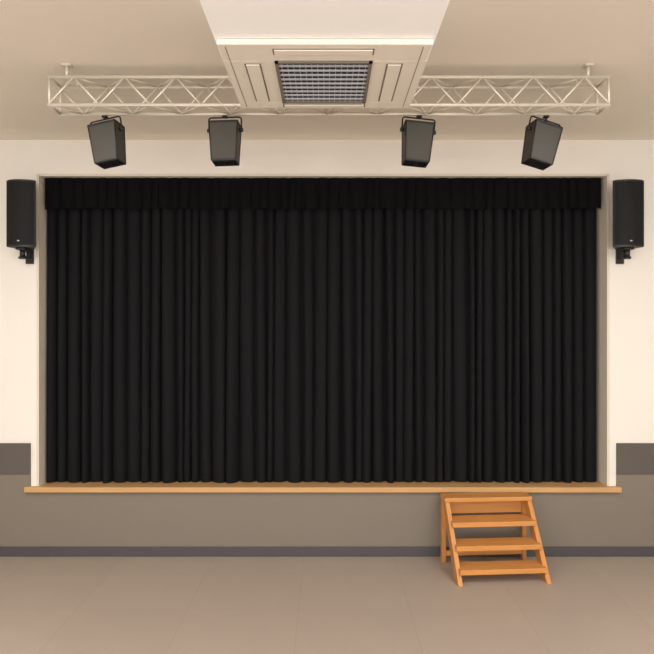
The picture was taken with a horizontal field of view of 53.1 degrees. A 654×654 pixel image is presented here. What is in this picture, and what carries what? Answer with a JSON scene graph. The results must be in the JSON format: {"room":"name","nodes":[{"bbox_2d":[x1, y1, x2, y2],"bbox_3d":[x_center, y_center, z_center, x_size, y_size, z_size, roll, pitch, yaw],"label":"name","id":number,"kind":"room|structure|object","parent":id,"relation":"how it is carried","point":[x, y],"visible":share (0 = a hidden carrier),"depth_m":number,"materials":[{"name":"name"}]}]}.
{"room":"auditorium","nodes":[
{"label":"auditorium","id":0,"kind":"room"},
{"bbox_2d":[24,480,621,492],"bbox_3d":[-0.040,1.620,7.110,5.930,0.060,1.260,0,0,0],"label":"floor","id":1,"kind":"structure","parent":0,"point":[312,486],"depth_m":6.48,"materials":[{"name":"brown wood"}]},
{"bbox_2d":[0,557,653,653],"bbox_3d":[0.000,2.340,2.140,9.200,0.100,11.200,0,0,0],"label":"floor","id":2,"kind":"structure","parent":0,"point":[49,605],"depth_m":5.38,"materials":[{"name":"tile"}]},
{"bbox_2d":[440,492,551,586],"bbox_3d":[1.556,1.960,6.121,0.853,0.660,0.649,0,0,-4],"label":"wooden steps","id":3,"kind":"structure","parent":2,"relation":"on","point":[486,502],"depth_m":6.11,"materials":[{"name":"brown wood"}]},
{"bbox_2d":[0,0,653,139],"bbox_3d":[0.000,-1.920,2.140,9.200,0.100,11.200,0,0,0],"label":"ceiling","id":4,"kind":"structure","parent":0,"point":[96,37],"depth_m":4.66,"materials":[{"name":"paint"}]},
{"bbox_2d":[200,0,449,102],"bbox_3d":[-0.010,-1.635,2.660,1.076,0.470,2.920,0,0,0],"label":"ceiling soffit","id":5,"kind":"structure","parent":4,"relation":"attached to","point":[227,19],"depth_m":2.97,"materials":[{"name":"white paint"}]},
{"bbox_2d":[217,39,432,107],"bbox_3d":[-0.010,-1.381,3.635,1.052,0.037,0.930,0,0,0],"label":"air conditioner","id":6,"kind":"object","parent":5,"relation":"attached to","point":[263,73],"visible":1,"depth_m":3.51,"materials":[{"name":"plastic"}]},
{"bbox_2d":[47,63,610,115],"bbox_3d":[0.014,-1.721,4.761,4.024,0.297,0.243,0,0,0],"label":"lighting truss","id":7,"kind":"object","parent":4,"relation":"hanging from","point":[587,77],"visible":0.76,"depth_m":4.75,"materials":[{"name":"metal"}]},
{"bbox_2d":[87,115,125,168],"bbox_3d":[-1.641,-1.378,4.864,0.274,0.386,0.169,0,0,10],"label":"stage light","id":8,"kind":"object","parent":7,"relation":"hanging from","point":[107,138],"visible":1,"depth_m":4.79,"materials":[{"name":"black metal"}]},
{"bbox_2d":[207,115,242,165],"bbox_3d":[-0.758,-1.389,4.866,0.269,0.365,0.180,0,0,0],"label":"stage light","id":9,"kind":"object","parent":7,"relation":"hanging from","point":[224,135],"visible":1,"depth_m":4.79,"materials":[{"name":"black metal"}]},
{"bbox_2d":[400,115,435,167],"bbox_3d":[0.677,-1.383,4.865,0.270,0.376,0.181,0,0,0],"label":"stage light","id":10,"kind":"object","parent":7,"relation":"hanging from","point":[417,136],"visible":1,"depth_m":4.79,"materials":[{"name":"black metal"}]},
{"bbox_2d":[521,115,562,169],"bbox_3d":[1.606,-1.374,4.861,0.295,0.395,0.170,0,0,-10],"label":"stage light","id":11,"kind":"object","parent":7,"relation":"hanging from","point":[542,137],"visible":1,"depth_m":4.79,"materials":[{"name":"black metal"}]},
{"bbox_2d":[0,140,653,485],"bbox_3d":[0.000,0.210,6.715,9.200,4.160,0.350,0,0,0],"label":"wall","id":12,"kind":"structure","parent":0,"point":[631,283],"depth_m":6.54,"materials":[{"name":"paint"}]},
{"bbox_2d":[0,443,30,473],"bbox_3d":[-3.780,1.315,6.529,1.640,0.310,0.022,0,0,0],"label":"panel","id":13,"kind":"object","parent":12,"relation":"attached to","point":[15,458],"depth_m":6.52,"materials":[{"name":"grey paint"}]},
{"bbox_2d":[6,179,35,263],"bbox_3d":[-2.949,-1.022,6.390,0.283,0.784,0.299,0,0,0],"label":"wall speaker","id":14,"kind":"object","parent":12,"relation":"attached to","point":[20,193],"visible":1,"depth_m":6.26,"materials":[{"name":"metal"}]},
{"bbox_2d":[46,208,595,482],"bbox_3d":[-0.049,0.064,6.695,5.657,3.047,0.121,0,0,0],"label":"stage curtain","id":15,"kind":"object","parent":12,"relation":"hanging from","point":[221,345],"visible":0.92,"depth_m":6.68,"materials":[{"name":"fabric"}]},
{"bbox_2d":[45,178,600,209],"bbox_3d":[-0.040,-1.345,6.601,5.630,0.321,0.045,0,0,0],"label":"curtain valance","id":16,"kind":"object","parent":12,"relation":"attached to","point":[60,193],"visible":1,"depth_m":6.60,"materials":[{"name":"fabric"}]},
{"bbox_2d":[37,174,608,485],"bbox_3d":[-0.040,0.029,6.712,5.724,3.122,0.356,0,0,0],"label":"trim","id":17,"kind":"structure","parent":12,"relation":"attached to","point":[602,215],"depth_m":6.57,"materials":[{"name":"paint"}]},
{"bbox_2d":[0,546,653,556],"bbox_3d":[0.000,2.240,6.529,9.200,0.100,0.022,0,0,0],"label":"baseboard","id":18,"kind":"structure","parent":12,"relation":"attached to","point":[5,551],"depth_m":6.52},
{"bbox_2d":[0,474,653,545],"bbox_3d":[0.000,1.830,6.534,9.200,0.720,0.012,0,0,0],"label":"wall","id":19,"kind":"structure","parent":12,"relation":"attached to","point":[626,518],"depth_m":6.53,"materials":[{"name":"grey paint"}]},
{"bbox_2d":[613,179,643,263],"bbox_3d":[2.905,-1.022,6.390,0.302,0.784,0.299,0,0,0],"label":"wall speaker","id":20,"kind":"object","parent":12,"relation":"attached to","point":[628,194],"visible":1,"depth_m":6.26,"materials":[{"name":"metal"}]},
{"bbox_2d":[616,443,653,473],"bbox_3d":[3.745,1.315,6.529,1.710,0.310,0.022,0,0,0],"label":"panel","id":21,"kind":"object","parent":12,"relation":"attached to","point":[631,458],"depth_m":6.52,"materials":[{"name":"grey paint"}]}
]}

